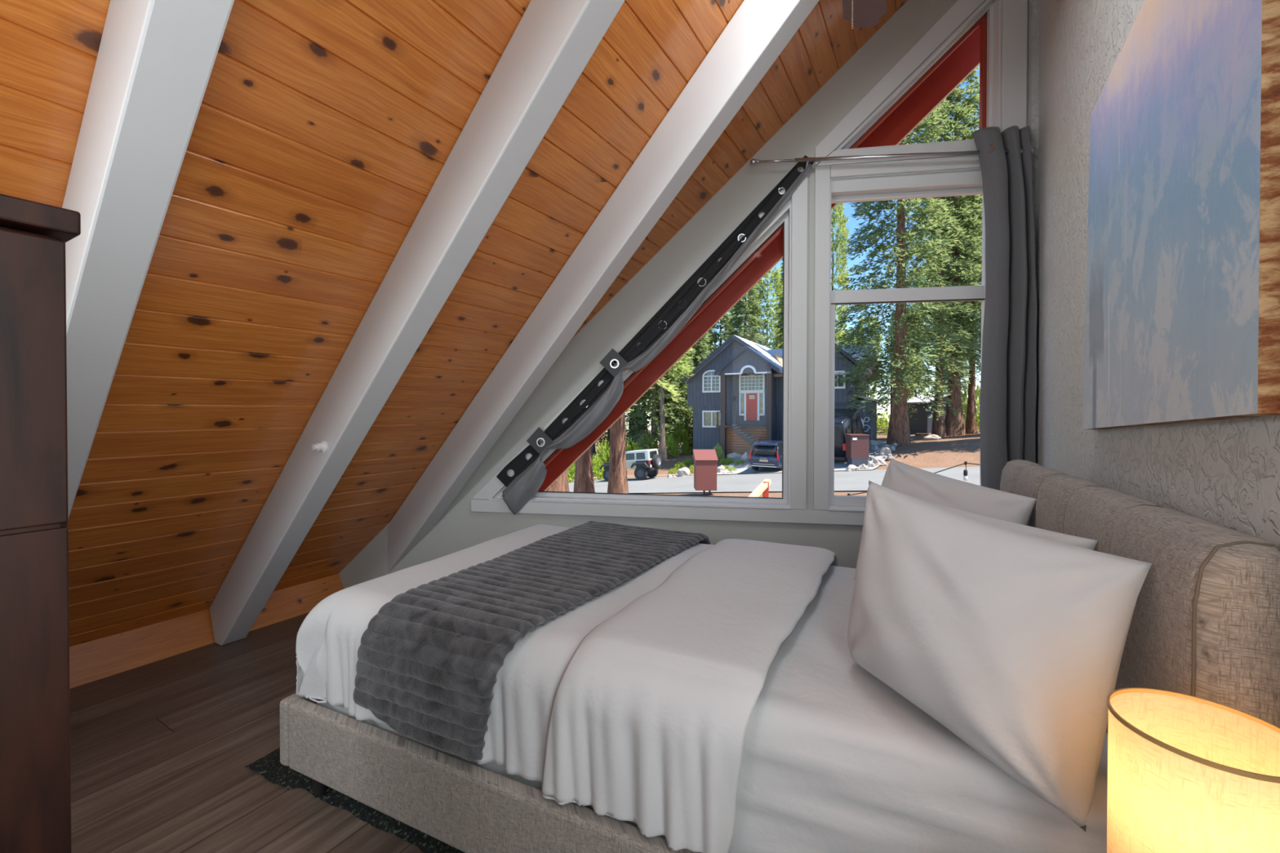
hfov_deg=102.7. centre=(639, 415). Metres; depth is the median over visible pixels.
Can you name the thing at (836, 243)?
conifer tree
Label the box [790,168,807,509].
trim
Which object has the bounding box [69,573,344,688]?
baseboard
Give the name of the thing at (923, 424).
shed
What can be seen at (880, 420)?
bush
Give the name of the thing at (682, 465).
bush
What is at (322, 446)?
socket
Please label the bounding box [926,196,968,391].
conifer tree
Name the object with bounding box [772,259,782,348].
conifer tree
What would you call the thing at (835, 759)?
sheet
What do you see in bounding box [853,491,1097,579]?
pillow
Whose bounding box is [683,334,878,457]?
house
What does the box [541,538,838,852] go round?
folded blanket
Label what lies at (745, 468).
driveway
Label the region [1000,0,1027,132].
trim
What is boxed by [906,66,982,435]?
conifer tree
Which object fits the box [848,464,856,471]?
boulder
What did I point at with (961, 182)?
window
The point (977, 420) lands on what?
bush
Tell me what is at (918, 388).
conifer tree
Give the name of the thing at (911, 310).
conifer tree
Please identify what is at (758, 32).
ceiling beam
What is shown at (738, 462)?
bush
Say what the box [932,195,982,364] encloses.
conifer tree
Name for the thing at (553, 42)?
ceiling beam
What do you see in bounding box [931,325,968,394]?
conifer tree
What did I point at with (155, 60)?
ceiling beam
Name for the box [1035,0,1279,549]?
wall
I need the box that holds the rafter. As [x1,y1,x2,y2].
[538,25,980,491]
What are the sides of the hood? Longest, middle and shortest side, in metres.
1.400 x 1.350 x 0.460 m
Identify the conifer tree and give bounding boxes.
[545,470,569,491]
[573,445,595,492]
[593,428,609,455]
[604,411,629,438]
[607,361,685,493]
[625,362,685,448]
[626,407,647,448]
[633,379,660,449]
[648,347,696,453]
[658,348,694,462]
[665,339,708,451]
[672,332,711,450]
[697,328,716,360]
[703,307,733,356]
[722,293,758,341]
[725,284,766,344]
[746,265,782,349]
[771,257,782,349]
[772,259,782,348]
[831,203,851,344]
[834,97,981,445]
[835,328,856,345]
[856,315,882,399]
[868,329,912,415]
[885,310,920,395]
[889,81,982,437]
[890,329,919,398]
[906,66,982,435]
[906,326,929,396]
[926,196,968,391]
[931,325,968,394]
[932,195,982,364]
[933,84,982,434]
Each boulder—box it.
[676,466,690,476]
[716,465,725,472]
[726,452,742,462]
[740,452,749,462]
[844,466,851,471]
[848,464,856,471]
[858,463,866,468]
[867,462,875,466]
[869,440,878,445]
[869,445,879,450]
[872,457,887,466]
[876,440,884,444]
[878,447,892,455]
[886,453,894,461]
[922,434,941,439]
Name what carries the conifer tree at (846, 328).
on the ground
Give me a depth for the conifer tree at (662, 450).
39.83 m
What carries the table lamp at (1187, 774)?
on the nightstand
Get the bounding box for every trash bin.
[693,449,718,495]
[844,433,870,466]
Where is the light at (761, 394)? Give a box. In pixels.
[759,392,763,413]
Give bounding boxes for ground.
[568,421,980,497]
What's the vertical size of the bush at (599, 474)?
2.223 m
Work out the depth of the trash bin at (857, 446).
28.42 m
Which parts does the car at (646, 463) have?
door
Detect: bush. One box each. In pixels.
[567,462,575,482]
[591,453,604,479]
[594,438,609,473]
[625,437,639,451]
[636,428,658,452]
[657,431,679,458]
[667,467,677,474]
[670,422,692,455]
[674,461,687,469]
[682,458,693,464]
[688,464,693,473]
[713,442,724,462]
[719,458,725,464]
[724,457,733,464]
[727,466,737,471]
[734,459,744,465]
[876,410,889,434]
[960,383,980,426]
[974,412,979,432]
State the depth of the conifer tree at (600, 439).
49.75 m
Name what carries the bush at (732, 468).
on the ground
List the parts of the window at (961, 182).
sash, sash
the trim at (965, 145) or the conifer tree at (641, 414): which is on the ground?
the conifer tree at (641, 414)
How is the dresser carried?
on the floor
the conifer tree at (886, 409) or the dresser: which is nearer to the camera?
the dresser
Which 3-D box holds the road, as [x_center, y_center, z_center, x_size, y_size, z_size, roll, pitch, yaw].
[9.816,3.960,23.549,140.177,5.900,8.511,0,1,34]
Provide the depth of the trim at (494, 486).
3.16 m
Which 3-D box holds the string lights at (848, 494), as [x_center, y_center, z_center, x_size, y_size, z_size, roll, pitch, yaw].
[1.944,0.697,4.605,0.168,0.029,0.043,0,1,0]
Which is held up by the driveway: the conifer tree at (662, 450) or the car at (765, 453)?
the car at (765, 453)
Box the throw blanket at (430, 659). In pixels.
[353,520,711,761]
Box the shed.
[906,394,966,433]
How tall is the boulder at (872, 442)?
0.542 m
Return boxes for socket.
[311,440,327,453]
[963,461,968,480]
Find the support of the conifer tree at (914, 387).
on the ground
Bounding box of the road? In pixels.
[568,466,980,493]
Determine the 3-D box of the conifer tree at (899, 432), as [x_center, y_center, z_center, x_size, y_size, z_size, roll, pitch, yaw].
[16.238,-13.710,31.897,8.411,31.891,8.706,0,1,-18]
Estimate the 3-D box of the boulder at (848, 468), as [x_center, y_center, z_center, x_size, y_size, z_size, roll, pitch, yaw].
[11.171,2.943,27.428,0.296,0.454,0.259,0,1,-14]
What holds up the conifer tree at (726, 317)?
on the ground
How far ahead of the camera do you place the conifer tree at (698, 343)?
49.03 m
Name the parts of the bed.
foot rail, leg, rail, panel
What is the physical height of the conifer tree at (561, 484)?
24.457 m
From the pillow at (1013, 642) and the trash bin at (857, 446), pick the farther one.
the trash bin at (857, 446)
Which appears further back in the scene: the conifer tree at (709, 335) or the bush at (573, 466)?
the conifer tree at (709, 335)
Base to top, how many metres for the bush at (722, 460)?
0.458 m
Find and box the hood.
[604,462,609,469]
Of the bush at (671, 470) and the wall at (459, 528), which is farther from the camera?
the bush at (671, 470)
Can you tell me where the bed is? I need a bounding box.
[280,459,1279,852]
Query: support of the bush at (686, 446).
on the ground
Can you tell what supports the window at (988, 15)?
in the wall at (459, 528)
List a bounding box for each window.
[497,202,791,506]
[828,168,985,509]
[836,0,1001,150]
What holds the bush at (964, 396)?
on the ground
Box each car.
[599,448,661,481]
[749,439,782,471]
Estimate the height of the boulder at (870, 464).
0.422 m
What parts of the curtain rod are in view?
rod, rod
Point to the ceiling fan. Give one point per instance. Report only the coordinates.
(863, 13)
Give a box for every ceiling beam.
[62,0,234,519]
[209,0,624,645]
[387,0,819,573]
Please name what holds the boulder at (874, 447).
on the ground
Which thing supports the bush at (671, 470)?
on the ground
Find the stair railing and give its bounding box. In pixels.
[747,479,771,497]
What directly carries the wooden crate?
on the ground
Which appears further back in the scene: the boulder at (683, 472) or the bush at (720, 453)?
the bush at (720, 453)
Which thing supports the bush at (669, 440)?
on the ground
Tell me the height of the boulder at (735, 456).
0.773 m
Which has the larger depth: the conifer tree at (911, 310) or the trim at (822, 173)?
the conifer tree at (911, 310)
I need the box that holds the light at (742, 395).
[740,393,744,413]
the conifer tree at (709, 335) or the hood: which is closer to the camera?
the hood
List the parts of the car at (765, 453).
cabin glass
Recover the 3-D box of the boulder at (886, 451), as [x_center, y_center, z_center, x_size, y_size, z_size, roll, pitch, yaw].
[14.304,2.167,29.835,0.729,0.665,0.514,0,1,30]
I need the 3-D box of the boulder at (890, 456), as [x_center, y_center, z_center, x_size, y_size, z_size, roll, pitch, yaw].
[14.160,2.400,28.930,0.401,0.522,0.379,0,1,30]
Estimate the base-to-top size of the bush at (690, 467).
0.654 m
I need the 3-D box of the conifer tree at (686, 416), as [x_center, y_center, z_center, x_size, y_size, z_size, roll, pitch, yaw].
[3.088,-5.483,45.960,5.713,18.715,5.553,0,1,-33]
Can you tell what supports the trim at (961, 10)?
attached to the wall at (459, 528)
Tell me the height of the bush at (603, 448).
3.139 m
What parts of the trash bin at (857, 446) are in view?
lid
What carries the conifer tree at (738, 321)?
on the ground
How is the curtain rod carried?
attached to the wall at (459, 528)
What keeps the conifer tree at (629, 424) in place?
on the ground
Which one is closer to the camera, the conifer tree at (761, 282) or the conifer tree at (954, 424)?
the conifer tree at (954, 424)
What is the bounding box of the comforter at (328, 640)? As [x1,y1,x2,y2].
[295,524,714,782]
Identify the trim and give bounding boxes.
[471,188,791,499]
[471,498,864,525]
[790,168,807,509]
[813,165,830,510]
[814,0,985,166]
[816,140,977,166]
[830,155,980,177]
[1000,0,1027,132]
[1027,0,1039,285]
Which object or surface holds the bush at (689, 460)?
on the ground
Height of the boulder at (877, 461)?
0.594 m
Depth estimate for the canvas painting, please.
0.96 m
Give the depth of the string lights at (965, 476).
4.60 m
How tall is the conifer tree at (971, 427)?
25.505 m
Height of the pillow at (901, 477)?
0.294 m
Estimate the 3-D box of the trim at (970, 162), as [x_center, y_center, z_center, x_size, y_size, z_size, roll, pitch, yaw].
[1.542,-1.355,2.773,0.978,0.064,0.020,0,1,9]
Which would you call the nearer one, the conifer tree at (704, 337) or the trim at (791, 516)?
the trim at (791, 516)
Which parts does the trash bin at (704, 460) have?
lid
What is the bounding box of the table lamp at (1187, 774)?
[1106,687,1279,852]
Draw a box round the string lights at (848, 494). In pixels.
[847,491,866,495]
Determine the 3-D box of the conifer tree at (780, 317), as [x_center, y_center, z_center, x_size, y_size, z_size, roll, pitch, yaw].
[15.776,-9.308,52.256,5.569,24.691,6.234,0,1,-38]
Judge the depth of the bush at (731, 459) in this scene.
34.95 m
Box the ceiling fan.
[842,0,887,28]
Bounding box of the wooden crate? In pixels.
[915,433,928,435]
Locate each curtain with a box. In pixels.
[496,155,813,515]
[972,125,1037,490]
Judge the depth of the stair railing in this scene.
7.39 m
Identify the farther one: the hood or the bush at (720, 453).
the bush at (720, 453)
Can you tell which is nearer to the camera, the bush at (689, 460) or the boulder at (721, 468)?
the boulder at (721, 468)
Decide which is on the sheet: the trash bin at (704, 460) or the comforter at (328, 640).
the comforter at (328, 640)
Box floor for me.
[70,612,423,852]
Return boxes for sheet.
[316,565,1107,852]
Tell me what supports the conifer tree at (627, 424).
on the ground
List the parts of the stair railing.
post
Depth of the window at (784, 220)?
2.99 m
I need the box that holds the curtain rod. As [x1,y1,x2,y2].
[750,146,1035,176]
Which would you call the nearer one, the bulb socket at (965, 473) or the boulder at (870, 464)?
the bulb socket at (965, 473)
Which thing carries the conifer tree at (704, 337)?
on the ground
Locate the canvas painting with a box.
[1082,0,1279,429]
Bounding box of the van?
[834,408,865,461]
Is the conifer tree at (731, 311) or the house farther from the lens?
the conifer tree at (731, 311)
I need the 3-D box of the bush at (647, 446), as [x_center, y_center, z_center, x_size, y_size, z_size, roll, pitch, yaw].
[0.592,2.491,43.418,2.163,2.817,2.057,0,1,-18]
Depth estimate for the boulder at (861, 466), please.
27.65 m
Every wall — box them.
[338,0,1028,588]
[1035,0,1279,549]
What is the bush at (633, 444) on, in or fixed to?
on the ground
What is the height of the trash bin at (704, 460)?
2.062 m
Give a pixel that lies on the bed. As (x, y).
(1205, 623)
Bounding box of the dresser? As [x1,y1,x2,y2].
[0,193,80,852]
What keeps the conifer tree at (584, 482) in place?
on the ground
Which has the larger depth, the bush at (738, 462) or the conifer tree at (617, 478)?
the bush at (738, 462)
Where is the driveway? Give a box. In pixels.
[716,438,915,474]
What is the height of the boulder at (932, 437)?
0.478 m
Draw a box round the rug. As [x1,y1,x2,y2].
[244,746,465,852]
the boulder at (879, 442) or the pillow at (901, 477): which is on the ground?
the boulder at (879, 442)
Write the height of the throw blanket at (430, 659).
0.328 m
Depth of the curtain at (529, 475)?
3.00 m
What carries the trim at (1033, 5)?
attached to the wall at (459, 528)
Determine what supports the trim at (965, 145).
attached to the wall at (459, 528)
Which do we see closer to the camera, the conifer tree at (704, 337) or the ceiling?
the ceiling
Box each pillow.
[847,480,1151,831]
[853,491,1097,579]
[881,458,1036,525]
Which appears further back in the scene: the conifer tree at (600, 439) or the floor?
the conifer tree at (600, 439)
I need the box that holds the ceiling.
[0,0,907,646]
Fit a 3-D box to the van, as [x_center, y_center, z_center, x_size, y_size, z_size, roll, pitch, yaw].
[12.431,1.141,31.798,1.964,3.149,5.466,0,1,36]
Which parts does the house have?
frame, frame, pane, pane, rail post, porch post, handrail, porch arch trim, pane, door, frame, porch post, pane, frame, belt trim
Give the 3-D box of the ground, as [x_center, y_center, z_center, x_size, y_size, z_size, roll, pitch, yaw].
[32.081,2.976,52.062,153.336,8.663,139.325,0,1,30]
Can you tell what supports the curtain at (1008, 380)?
hanging from the curtain rod
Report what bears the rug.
on the floor
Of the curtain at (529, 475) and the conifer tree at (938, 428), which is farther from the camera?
the conifer tree at (938, 428)
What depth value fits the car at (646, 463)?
32.81 m
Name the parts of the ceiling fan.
pull chain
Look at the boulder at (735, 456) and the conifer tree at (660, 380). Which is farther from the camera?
the conifer tree at (660, 380)
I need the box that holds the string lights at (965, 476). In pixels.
[933,461,980,480]
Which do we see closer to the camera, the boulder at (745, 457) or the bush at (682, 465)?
the boulder at (745, 457)
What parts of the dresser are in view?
drawer, drawer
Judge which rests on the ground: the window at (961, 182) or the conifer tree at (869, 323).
the conifer tree at (869, 323)

